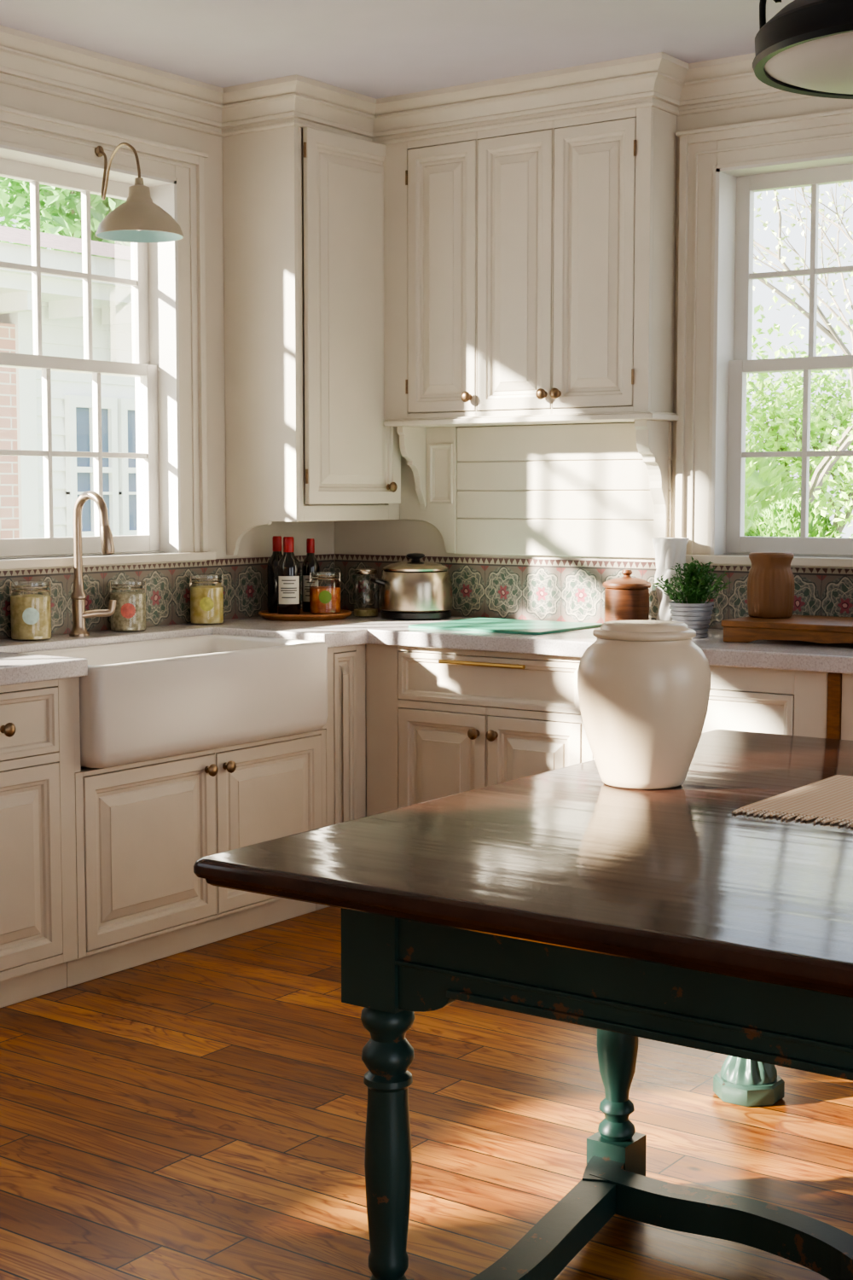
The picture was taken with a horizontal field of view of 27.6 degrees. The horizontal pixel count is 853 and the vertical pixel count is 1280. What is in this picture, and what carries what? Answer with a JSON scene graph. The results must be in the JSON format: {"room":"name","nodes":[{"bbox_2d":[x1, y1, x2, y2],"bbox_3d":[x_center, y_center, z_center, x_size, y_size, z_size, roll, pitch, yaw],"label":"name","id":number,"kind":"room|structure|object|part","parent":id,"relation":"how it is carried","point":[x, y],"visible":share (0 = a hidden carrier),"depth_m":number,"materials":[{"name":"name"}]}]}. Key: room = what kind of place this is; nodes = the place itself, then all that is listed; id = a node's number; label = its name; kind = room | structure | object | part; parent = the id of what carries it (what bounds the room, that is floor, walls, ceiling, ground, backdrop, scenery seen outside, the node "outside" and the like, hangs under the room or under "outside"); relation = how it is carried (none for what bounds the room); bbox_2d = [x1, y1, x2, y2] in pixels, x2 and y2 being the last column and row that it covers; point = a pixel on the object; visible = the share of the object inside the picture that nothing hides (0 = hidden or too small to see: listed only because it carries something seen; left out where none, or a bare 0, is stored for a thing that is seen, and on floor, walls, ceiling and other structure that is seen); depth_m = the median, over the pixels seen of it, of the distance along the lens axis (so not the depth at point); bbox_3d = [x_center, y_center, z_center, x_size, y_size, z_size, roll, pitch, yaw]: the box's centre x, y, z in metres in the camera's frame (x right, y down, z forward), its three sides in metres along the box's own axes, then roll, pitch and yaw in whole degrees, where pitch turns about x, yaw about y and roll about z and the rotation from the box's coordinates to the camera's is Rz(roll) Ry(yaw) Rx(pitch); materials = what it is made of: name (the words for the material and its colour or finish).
{"room":"kitchen","nodes":[
{"label":"kitchen","id":0,"kind":"room"},
{"bbox_2d":[0,81,334,639],"bbox_3d":[-2.404,-0.336,3.921,0.180,2.943,7.180,3,6,35],"label":"wall","id":1,"kind":"structure","parent":0,"point":[258,542],"depth_m":6.04,"materials":[{"name":"paint"}]},
{"bbox_2d":[0,105,215,570],"bbox_3d":[-1.208,-0.927,5.530,0.255,1.389,1.290,3,6,35],"label":"window","id":2,"kind":"structure","parent":1,"relation":"in","point":[168,366],"depth_m":5.86,"materials":[{"name":"white paint"}]},
{"bbox_3d":[-1.244,-1.185,5.534,0.035,0.640,0.976,3,6,35],"label":"sash","id":3,"kind":"part","parent":2,"relation":"part of","materials":[{"name":"white paint"}]},
{"bbox_3d":[-1.214,-0.589,5.563,0.035,0.632,0.976,3,6,35],"label":"sash","id":4,"kind":"part","parent":2,"relation":"part of","materials":[{"name":"white paint"}]},
{"bbox_2d":[94,142,184,242],"bbox_3d":[-0.951,-1.387,5.290,0.262,0.339,0.532,-4,7,-43],"label":"wall lamp","id":5,"kind":"object","parent":2,"relation":"attached to","point":[138,219],"visible":1,"depth_m":5.16,"materials":[{"name":"beige metal"}]},
{"bbox_3d":[-1.042,-1.560,5.543,0.012,0.036,0.036,3,6,35],"label":"wall plate","id":6,"kind":"part","parent":5,"relation":"part of","materials":[{"name":"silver metal"}]},
{"bbox_3d":[-0.961,-1.459,5.360,0.039,0.178,0.416,-2,5,-26],"label":"gooseneck arm","id":7,"kind":"part","parent":5,"relation":"part of","materials":[{"name":"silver metal"}]},
{"bbox_3d":[-0.859,-1.294,5.198,0.262,0.171,0.262,3,6,35],"label":"lamp shade","id":8,"kind":"part","parent":5,"relation":"part of","materials":[{"name":"metal"}]},
{"bbox_2d":[0,553,334,639],"bbox_3d":[-1.202,-0.122,5.470,0.009,0.216,2.919,3,6,35],"label":"tile backsplash","id":9,"kind":"structure","parent":1,"relation":"attached to","point":[245,588],"depth_m":5.87,"materials":[{"name":"multicoloured tile"}]},
{"bbox_2d":[222,125,401,554],"bbox_3d":[-0.361,-1.085,6.219,0.419,1.550,0.613,3,6,35],"label":"upper cabinet","id":10,"kind":"object","parent":1,"relation":"attached to","point":[307,439],"visible":0.8,"depth_m":6.02,"materials":[{"name":"beige paint"}]},
{"bbox_3d":[-0.255,-1.115,6.107,0.020,1.270,0.475,4,6,41],"label":"cabinet door","id":11,"kind":"part","parent":10,"relation":"part of","materials":[{"name":"beige paint"}]},
{"bbox_3d":[-0.126,-0.552,6.263,0.034,0.037,0.037,3,6,35],"label":"knob","id":12,"kind":"part","parent":10,"relation":"part of","materials":[{"name":"brown metal"}]},
{"bbox_2d":[0,24,814,144],"bbox_3d":[-0.101,-1.485,2.070,5.600,0.142,7.000,3,6,35],"label":"trim","id":13,"kind":"structure","parent":1,"relation":"attached to","point":[663,81],"depth_m":5.71,"materials":[{"name":"beige paint"}]},
{"bbox_2d":[0,0,794,98],"bbox_3d":[-0.101,-1.606,2.060,5.600,0.100,7.000,3,6,35],"label":"ceiling","id":14,"kind":"structure","parent":0,"point":[375,49],"depth_m":5.23,"materials":[{"name":"paint"}]},
{"bbox_2d":[752,0,852,98],"bbox_3d":[0.841,-1.300,2.965,0.552,0.659,0.552,3,6,35],"label":"pendant lamp","id":15,"kind":"object","parent":14,"relation":"hanging from","point":[806,48],"visible":1,"depth_m":2.92,"materials":[{"name":"black metal"}]},
{"bbox_3d":[0.841,-0.986,2.992,0.512,0.028,0.512,3,6,35],"label":"lamp shade","id":16,"kind":"part","parent":15,"relation":"part of","materials":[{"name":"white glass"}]},
{"bbox_2d":[0,906,852,1279],"bbox_3d":[-0.101,1.227,2.299,5.600,0.100,7.000,3,6,35],"label":"floor","id":17,"kind":"structure","parent":0,"point":[200,1113],"depth_m":3.75,"materials":[{"name":"brown wood"}]},
{"bbox_2d":[0,676,80,1007],"bbox_3d":[-1.334,0.535,4.732,0.656,0.869,0.515,3,6,35],"label":"base cabinet","id":18,"kind":"object","parent":17,"relation":"on","point":[40,727],"visible":0.96,"depth_m":4.65,"materials":[{"name":"beige paint"}]},
{"bbox_3d":[-1.088,0.233,4.514,0.034,0.037,0.037,3,6,35],"label":"knob","id":19,"kind":"part","parent":18,"relation":"part of","materials":[{"name":"brown metal"}]},
{"bbox_3d":[-1.114,0.227,4.526,0.023,0.175,0.395,3,6,35],"label":"drawer","id":20,"kind":"part","parent":18,"relation":"part of","materials":[{"name":"beige paint"}]},
{"bbox_3d":[-1.114,0.606,4.558,0.023,0.525,0.395,3,6,35],"label":"cabinet door","id":21,"kind":"part","parent":18,"relation":"part of","materials":[{"name":"beige paint"}]},
{"bbox_2d":[66,728,326,987],"bbox_3d":[-0.880,0.614,5.379,0.656,0.604,1.093,3,6,35],"label":"base cabinet","id":22,"kind":"object","parent":17,"relation":"on","point":[142,828],"visible":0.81,"depth_m":5.10,"materials":[{"name":"beige paint"}]},
{"bbox_3d":[-0.795,0.602,5.008,0.023,0.487,0.528,3,6,35],"label":"door","id":23,"kind":"part","parent":22,"relation":"part of","materials":[{"name":"beige paint"}]},
{"bbox_3d":[-0.639,0.386,5.161,0.034,0.037,0.037,3,6,35],"label":"knob","id":24,"kind":"part","parent":22,"relation":"part of","materials":[{"name":"brown metal"}]},
{"bbox_3d":[-0.593,0.381,5.226,0.034,0.037,0.037,3,6,35],"label":"knob","id":25,"kind":"part","parent":22,"relation":"part of","materials":[{"name":"brown metal"}]},
{"bbox_3d":[-0.492,0.566,5.432,0.023,0.487,0.498,3,6,35],"label":"door","id":26,"kind":"part","parent":22,"relation":"part of","materials":[{"name":"beige paint"}]},
{"bbox_2d":[316,644,366,910],"bbox_3d":[-0.529,0.438,5.889,0.623,0.869,0.259,3,6,35],"label":"base cabinet","id":27,"kind":"object","parent":17,"relation":"on","point":[345,727],"visible":0.21,"depth_m":5.72,"materials":[{"name":"beige paint"}]},
{"bbox_3d":[-0.274,0.407,5.727,0.023,0.735,0.115,3,6,35],"label":"cabinet door","id":28,"kind":"part","parent":27,"relation":"part of","materials":[{"name":"beige paint"}]},
{"bbox_2d":[366,643,593,815],"bbox_3d":[0.322,0.445,5.801,0.870,0.869,0.659,3,6,35],"label":"base cabinet","id":29,"kind":"object","parent":17,"relation":"on","point":[441,723],"visible":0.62,"depth_m":5.58,"materials":[{"name":"beige paint"}]},
{"bbox_3d":[0.052,0.506,5.651,0.343,0.550,0.023,3,6,35],"label":"cabinet door","id":30,"kind":"part","parent":29,"relation":"part of","materials":[{"name":"beige paint"}]},
{"bbox_3d":[0.151,0.298,5.528,0.037,0.037,0.034,3,6,35],"label":"knob","id":31,"kind":"part","parent":29,"relation":"part of","materials":[{"name":"brown metal"}]},
{"bbox_3d":[0.179,0.075,5.489,0.320,0.014,0.039,3,6,35],"label":"bar handle","id":32,"kind":"part","parent":29,"relation":"part of","materials":[{"name":"gold metal"}]},
{"bbox_3d":[0.196,0.132,5.517,0.695,0.157,0.023,3,6,35],"label":"drawer","id":33,"kind":"part","parent":29,"relation":"part of","materials":[{"name":"beige paint"}]},
{"bbox_3d":[0.208,0.301,5.488,0.037,0.037,0.034,3,6,35],"label":"knob","id":34,"kind":"part","parent":29,"relation":"part of","materials":[{"name":"brown metal"}]},
{"bbox_3d":[0.339,0.523,5.448,0.343,0.550,0.023,3,6,35],"label":"cabinet door","id":35,"kind":"part","parent":29,"relation":"part of","materials":[{"name":"beige paint"}]},
{"bbox_2d":[193,729,852,1279],"bbox_3d":[0.792,0.712,3.173,1.525,0.779,1.915,3,6,35],"label":"dining table","id":36,"kind":"object","parent":17,"relation":"on","point":[674,916],"visible":1,"depth_m":2.79,"materials":[{"name":"brown wood"}]},
{"bbox_3d":[-0.064,0.757,2.891,0.110,0.733,0.110,3,6,35],"label":"leg","id":37,"kind":"part","parent":36,"relation":"part of","materials":[{"name":"green paint"}]},
{"bbox_3d":[0.367,0.721,3.332,0.110,0.734,0.110,3,6,35],"label":"leg","id":38,"kind":"part","parent":36,"relation":"part of","materials":[{"name":"green paint"}]},
{"bbox_2d":[577,620,711,789],"bbox_3d":[0.439,0.127,3.514,0.268,0.328,0.268,3,6,35],"label":"ceramic urn","id":39,"kind":"object","parent":36,"relation":"on","point":[644,686],"visible":1,"depth_m":3.42,"materials":[{"name":"white ceramic"}]},
{"bbox_3d":[0.439,-0.021,3.501,0.206,0.031,0.206,3,6,35],"label":"urn lid","id":40,"kind":"part","parent":39,"relation":"part of","materials":[{"name":"white ceramic"}]},
{"bbox_3d":[0.733,0.671,3.922,0.148,0.734,0.148,3,6,35],"label":"leg","id":41,"kind":"part","parent":36,"relation":"part of","materials":[{"name":"green paint"}]},
{"bbox_2d":[732,774,852,827],"bbox_3d":[0.897,0.310,3.262,0.475,0.005,0.513,3,6,35],"label":"placemat","id":42,"kind":"object","parent":36,"relation":"on","point":[829,800],"visible":1,"depth_m":3.26,"materials":[{"name":"fabric"}]},
{"bbox_2d":[593,664,828,759],"bbox_3d":[0.993,0.483,5.347,0.748,0.869,0.623,3,6,35],"label":"base cabinet","id":43,"kind":"object","parent":17,"relation":"on","point":[789,702],"visible":0.1,"depth_m":4.96,"materials":[{"name":"beige paint"}]},
{"bbox_3d":[0.803,0.478,5.113,0.585,0.675,0.023,3,6,35],"label":"cabinet door","id":44,"kind":"part","parent":43,"relation":"part of","materials":[{"name":"beige paint"}]},
{"bbox_2d":[826,672,842,739],"bbox_3d":[1.316,0.503,5.121,0.036,0.868,0.635,3,6,35],"label":"wood end panel","id":45,"kind":"object","parent":17,"relation":"on","point":[834,681],"visible":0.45,"depth_m":4.83,"materials":[{"name":"brown wood"}]},
{"bbox_2d":[841,673,852,740],"bbox_3d":[1.592,0.519,4.923,0.638,0.869,0.623,3,6,35],"label":"base cabinet","id":46,"kind":"object","parent":17,"relation":"on","point":[847,679],"visible":0.14,"depth_m":4.82,"materials":[{"name":"beige paint"}]},
{"bbox_3d":[-1.623,0.569,4.327,0.656,0.869,0.478,3,6,35],"label":"base cabinet","id":47,"kind":"object","parent":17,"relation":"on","visible":0},
{"bbox_2d":[0,610,852,686],"bbox_3d":[-0.001,0.081,4.633,2.944,0.048,2.924,3,6,35],"label":"countertop","id":48,"kind":"structure","parent":47,"relation":"on","point":[15,668],"depth_m":5.39,"materials":[{"name":"stone"}]},
{"bbox_2d":[9,580,51,639],"bbox_3d":[-1.213,-0.091,5.320,0.124,0.180,0.124,3,6,35],"label":"storage jar","id":49,"kind":"object","parent":48,"relation":"on","point":[30,613],"visible":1,"depth_m":5.27,"materials":[{"name":"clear glass"}]},
{"bbox_2d":[69,490,116,636],"bbox_3d":[-1.045,-0.238,5.417,0.149,0.455,0.157,-1,5,-8],"label":"kitchen faucet","id":50,"kind":"object","parent":48,"relation":"on","point":[78,596],"visible":1,"depth_m":5.43,"materials":[{"name":"silver metal"}]},
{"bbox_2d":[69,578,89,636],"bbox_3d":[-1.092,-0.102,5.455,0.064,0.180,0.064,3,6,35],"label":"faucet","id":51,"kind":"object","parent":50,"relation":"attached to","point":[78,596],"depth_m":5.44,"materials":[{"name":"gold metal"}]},
{"bbox_3d":[-1.041,-0.316,5.401,0.153,0.296,0.027,3,6,35],"label":"spout","id":52,"kind":"part","parent":50,"relation":"part of","materials":[{"name":"silver metal"}]},
{"bbox_3d":[-1.034,-0.097,5.479,0.118,0.058,0.026,-3,6,-31],"label":"lever handle","id":53,"kind":"part","parent":50,"relation":"part of","materials":[{"name":"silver metal"}]},
{"bbox_2d":[109,579,146,630],"bbox_3d":[-0.972,-0.112,5.658,0.118,0.165,0.118,3,6,35],"label":"storage jar","id":54,"kind":"object","parent":48,"relation":"on","point":[130,613],"visible":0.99,"depth_m":5.61,"materials":[{"name":"clear glass"}]},
{"bbox_2d":[17,634,327,767],"bbox_3d":[-0.804,0.169,5.273,0.507,0.286,1.015,3,6,35],"label":"farmhouse sink","id":55,"kind":"object","parent":48,"relation":"in","point":[142,701],"visible":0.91,"depth_m":5.11,"materials":[{"name":"white ceramic"}]},
{"bbox_2d":[189,573,223,623],"bbox_3d":[-0.755,-0.141,5.962,0.116,0.170,0.116,3,6,35],"label":"storage jar","id":56,"kind":"object","parent":48,"relation":"on","point":[206,602],"visible":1,"depth_m":5.92,"materials":[{"name":"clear glass"}]},
{"bbox_2d":[258,608,352,621],"bbox_3d":[-0.436,-0.091,6.244,0.336,0.024,0.336,3,6,35],"label":"round tray","id":57,"kind":"object","parent":48,"relation":"on","point":[304,616],"visible":0.7,"depth_m":6.11,"materials":[{"name":"brown wood"}]},
{"bbox_2d":[267,535,282,612],"bbox_3d":[-0.537,-0.236,6.261,0.072,0.275,0.072,3,6,35],"label":"wine bottle","id":58,"kind":"object","parent":57,"relation":"on","point":[276,555],"visible":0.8,"depth_m":6.24,"materials":[{"name":"black glass"}]},
{"bbox_2d":[277,536,301,614],"bbox_3d":[-0.489,-0.228,6.164,0.085,0.275,0.086,3,6,35],"label":"wine bottle","id":59,"kind":"object","parent":57,"relation":"on","point":[288,567],"visible":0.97,"depth_m":6.14,"materials":[{"name":"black glass"}]},
{"bbox_2d":[302,538,319,611],"bbox_3d":[-0.421,-0.236,6.312,0.065,0.265,0.066,3,6,35],"label":"wine bottle","id":60,"kind":"object","parent":57,"relation":"on","point":[311,564],"visible":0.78,"depth_m":6.29,"materials":[{"name":"black glass"}]},
{"bbox_2d":[309,571,340,613],"bbox_3d":[-0.362,-0.169,6.203,0.112,0.150,0.112,3,6,35],"label":"storage jar","id":61,"kind":"object","parent":57,"relation":"on","point":[322,599],"visible":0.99,"depth_m":6.16,"materials":[{"name":"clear glass"}]},
{"bbox_2d":[354,568,378,616],"bbox_3d":[-0.220,-0.172,6.311,0.090,0.175,0.090,3,6,35],"label":"storage jar","id":62,"kind":"object","parent":48,"relation":"on","point":[363,611],"visible":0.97,"depth_m":6.28,"materials":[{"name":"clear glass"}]},
{"bbox_3d":[-0.220,-0.250,6.304,0.083,0.019,0.083,3,6,35],"label":"lid","id":63,"kind":"part","parent":62,"relation":"part of","materials":[{"name":"silver metal"}]},
{"bbox_2d":[370,552,453,620],"bbox_3d":[-0.039,-0.196,6.241,0.266,0.234,0.266,2,5,23],"label":"cooking pot","id":64,"kind":"object","parent":48,"relation":"on","point":[415,590],"visible":1,"depth_m":6.14,"materials":[{"name":"silver metal"}]},
{"bbox_3d":[-0.171,-0.209,6.187,0.042,0.025,0.052,-3,5,-28],"label":"handle","id":65,"kind":"part","parent":64,"relation":"part of","materials":[{"name":"black plastic"}]},
{"bbox_3d":[-0.039,-0.296,6.232,0.068,0.032,0.068,3,6,35],"label":"lid knob","id":66,"kind":"part","parent":64,"relation":"part of","materials":[{"name":"black plastic"}]},
{"bbox_2d":[408,617,601,634],"bbox_3d":[0.270,-0.048,5.824,0.510,0.008,0.450,3,6,35],"label":"cutting board","id":67,"kind":"object","parent":48,"relation":"on","point":[481,625],"visible":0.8,"depth_m":5.76,"materials":[{"name":"green glass"}]},
{"bbox_2d":[602,569,651,622],"bbox_3d":[0.666,-0.138,5.774,0.162,0.196,0.162,3,6,35],"label":"wooden canister","id":68,"kind":"object","parent":48,"relation":"on","point":[627,596],"visible":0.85,"depth_m":5.71,"materials":[{"name":"brown wood"}]},
{"bbox_3d":[0.666,-0.205,5.768,0.162,0.061,0.162,3,6,35],"label":"canister lid","id":69,"kind":"part","parent":68,"relation":"part of","materials":[{"name":"brown wood"}]},
{"bbox_2d":[652,537,689,621],"bbox_3d":[0.810,-0.187,5.736,0.117,0.300,0.120,3,6,35],"label":"vase","id":70,"kind":"object","parent":48,"relation":"on","point":[669,551],"visible":0.62,"depth_m":5.70,"materials":[{"name":"white ceramic"}]},
{"bbox_2d":[651,557,732,638],"bbox_3d":[0.826,-0.135,5.393,0.248,0.254,0.222,3,6,35],"label":"potted herb","id":71,"kind":"object","parent":48,"relation":"on","point":[695,613],"visible":0.91,"depth_m":5.36,"materials":[{"name":"green plant"}]},
{"bbox_2d":[669,600,714,638],"bbox_3d":[0.822,-0.063,5.398,0.140,0.110,0.140,3,6,35],"label":"pot","id":72,"kind":"object","parent":71,"relation":"attached to","point":[696,614],"depth_m":5.35,"materials":[{"name":"grey ceramic"}]},
{"bbox_2d":[721,614,852,643],"bbox_3d":[1.256,-0.024,5.196,0.655,0.066,0.350,3,6,35],"label":"cutting board","id":73,"kind":"object","parent":48,"relation":"on","point":[807,628],"visible":0.98,"depth_m":5.16,"materials":[{"name":"brown wood"}]},
{"bbox_2d":[747,552,794,618],"bbox_3d":[1.061,-0.170,5.354,0.144,0.198,0.143,-3,6,-32],"label":"jar","id":74,"kind":"object","parent":73,"relation":"on","point":[770,580],"visible":1,"depth_m":5.30,"materials":[{"name":"brown wood"}]},
{"bbox_2d":[333,96,852,816],"bbox_3d":[1.979,-0.435,5.095,5.600,2.943,0.180,3,6,35],"label":"wall","id":75,"kind":"structure","parent":0,"point":[378,537],"depth_m":6.03,"materials":[{"name":"paint"}]},
{"bbox_2d":[383,105,679,558],"bbox_3d":[0.319,-1.064,5.982,1.154,1.552,0.214,3,6,35],"label":"upper cabinet","id":76,"kind":"object","parent":75,"relation":"attached to","point":[529,269],"visible":0.9,"depth_m":5.92,"materials":[{"name":"beige paint"}]},
{"bbox_3d":[0.007,-0.549,6.367,0.251,0.457,0.020,3,6,35],"label":"panel","id":77,"kind":"part","parent":76,"relation":"part of","materials":[{"name":"beige paint"}]},
{"bbox_3d":[0.053,-0.604,6.316,0.102,0.215,0.014,3,6,35],"label":"panel","id":78,"kind":"part","parent":76,"relation":"part of","materials":[{"name":"beige paint"}]},
{"bbox_3d":[0.056,-1.261,6.075,0.288,0.919,0.020,3,6,35],"label":"cabinet door","id":79,"kind":"part","parent":76,"relation":"part of","materials":[{"name":"beige paint"}]},
{"bbox_3d":[0.140,-0.842,6.018,0.037,0.037,0.034,3,6,35],"label":"knob","id":80,"kind":"part","parent":76,"relation":"part of","materials":[{"name":"brown metal"}]},
{"bbox_3d":[0.301,-1.246,5.901,0.296,0.919,0.020,3,6,35],"label":"cabinet door","id":81,"kind":"part","parent":76,"relation":"part of","materials":[{"name":"beige paint"}]},
{"bbox_2d":[384,411,679,427],"bbox_3d":[0.349,-0.759,5.987,1.080,0.025,0.213,3,6,35],"label":"shelf","id":82,"kind":"object","parent":76,"relation":"attached to","point":[404,419],"depth_m":5.93,"materials":[{"name":"beige paint"}]},
{"bbox_3d":[0.388,-0.827,5.841,0.037,0.037,0.034,3,6,35],"label":"knob","id":83,"kind":"part","parent":76,"relation":"part of","materials":[{"name":"brown metal"}]},
{"bbox_3d":[0.432,-0.825,5.810,0.037,0.037,0.034,3,6,35],"label":"knob","id":84,"kind":"part","parent":76,"relation":"part of","materials":[{"name":"brown metal"}]},
{"bbox_3d":[0.553,-1.231,5.723,0.303,0.919,0.020,3,6,35],"label":"cabinet door","id":85,"kind":"part","parent":76,"relation":"part of","materials":[{"name":"beige paint"}]},
{"bbox_2d":[334,553,852,629],"bbox_3d":[0.849,-0.150,5.808,2.939,0.216,0.009,3,6,35],"label":"tile backsplash","id":86,"kind":"structure","parent":75,"relation":"attached to","point":[567,590],"depth_m":6.08,"materials":[{"name":"multicoloured tile"}]},
{"bbox_2d":[674,108,852,569],"bbox_3d":[1.399,-0.930,5.446,1.274,1.409,0.255,3,6,35],"label":"window","id":87,"kind":"structure","parent":75,"relation":"in","point":[722,168],"depth_m":5.67,"materials":[{"name":"white paint"}]},
{"bbox_3d":[1.403,-0.582,5.482,0.976,0.632,0.035,3,6,35],"label":"sash","id":88,"kind":"part","parent":87,"relation":"part of","materials":[{"name":"white paint"}]},
{"bbox_3d":[1.425,-1.179,5.462,0.976,0.640,0.035,3,6,35],"label":"sash","id":89,"kind":"part","parent":87,"relation":"part of","materials":[{"name":"white paint"}]},
{"label":"outside","id":90,"kind":"structure","parent":0,"visible":0},
{"bbox_3d":[-2.158,-0.850,34.375,45.000,0.100,47.000,3,6,35],"label":"lawn","id":91,"kind":"structure","parent":90,"visible":0},
{"bbox_2d":[0,176,130,261],"bbox_3d":[-4.083,-4.295,20.566,6.262,9.058,8.797,0,5,4],"label":"tree","id":92,"kind":"object","parent":91,"relation":"on","point":[61,211],"visible":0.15,"depth_m":18.66,"materials":[{"name":"green plant"}]},
{"bbox_2d":[0,225,137,538],"bbox_3d":[-2.936,-1.239,13.719,3.550,4.100,10.200,3,6,35],"label":"neighbor house","id":93,"kind":"structure","parent":91,"relation":"on","point":[21,477],"depth_m":12.02,"materials":[{"name":"white"}]},
{"bbox_2d":[744,503,772,533],"bbox_3d":[3.017,-0.456,17.291,1.852,1.860,1.847,3,6,35],"label":"bush","id":94,"kind":"object","parent":91,"relation":"on","point":[754,511],"visible":0.02,"depth_m":17.00,"materials":[{"name":"green plant"}]},
{"bbox_2d":[744,439,801,513],"bbox_3d":[3.102,-1.111,20.136,2.882,2.655,2.893,3,6,35],"label":"bush","id":95,"kind":"object","parent":91,"relation":"on","point":[765,487],"visible":0.03,"depth_m":19.43,"materials":[{"name":"green plant"}]},
{"bbox_2d":[744,496,842,537],"bbox_3d":[2.655,-0.090,12.657,1.032,1.904,1.031,3,6,35],"label":"bush","id":96,"kind":"object","parent":91,"relation":"on","point":[790,519],"visible":0.11,"depth_m":12.44,"materials":[{"name":"green plant"}]},
{"bbox_2d":[745,263,852,536],"bbox_3d":[5.595,-2.878,24.535,5.734,5.554,5.133,-3,5,-28],"label":"tree","id":97,"kind":"object","parent":91,"relation":"on","point":[786,422],"visible":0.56,"depth_m":23.69,"materials":[{"name":"green plant"}]},
{"bbox_2d":[746,411,852,537],"bbox_3d":[3.220,-0.377,10.937,2.399,2.854,2.404,3,6,35],"label":"tree","id":98,"kind":"object","parent":91,"relation":"on","point":[844,468],"visible":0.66,"depth_m":10.92,"materials":[{"name":"green plant"}]},
{"bbox_2d":[753,181,852,502],"bbox_3d":[4.021,-2.132,14.091,4.738,5.823,4.225,3,6,35],"label":"tree","id":99,"kind":"object","parent":91,"relation":"on","point":[817,480],"visible":0.59,"depth_m":14.70,"materials":[{"name":"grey plant"}]},
{"bbox_2d":[753,190,852,354],"bbox_3d":[4.805,-3.796,19.198,9.530,8.295,4.368,-3,6,-33],"label":"tree","id":100,"kind":"object","parent":91,"relation":"on","point":[831,333],"visible":0.06,"depth_m":18.20,"materials":[{"name":"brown plant"}]}
]}

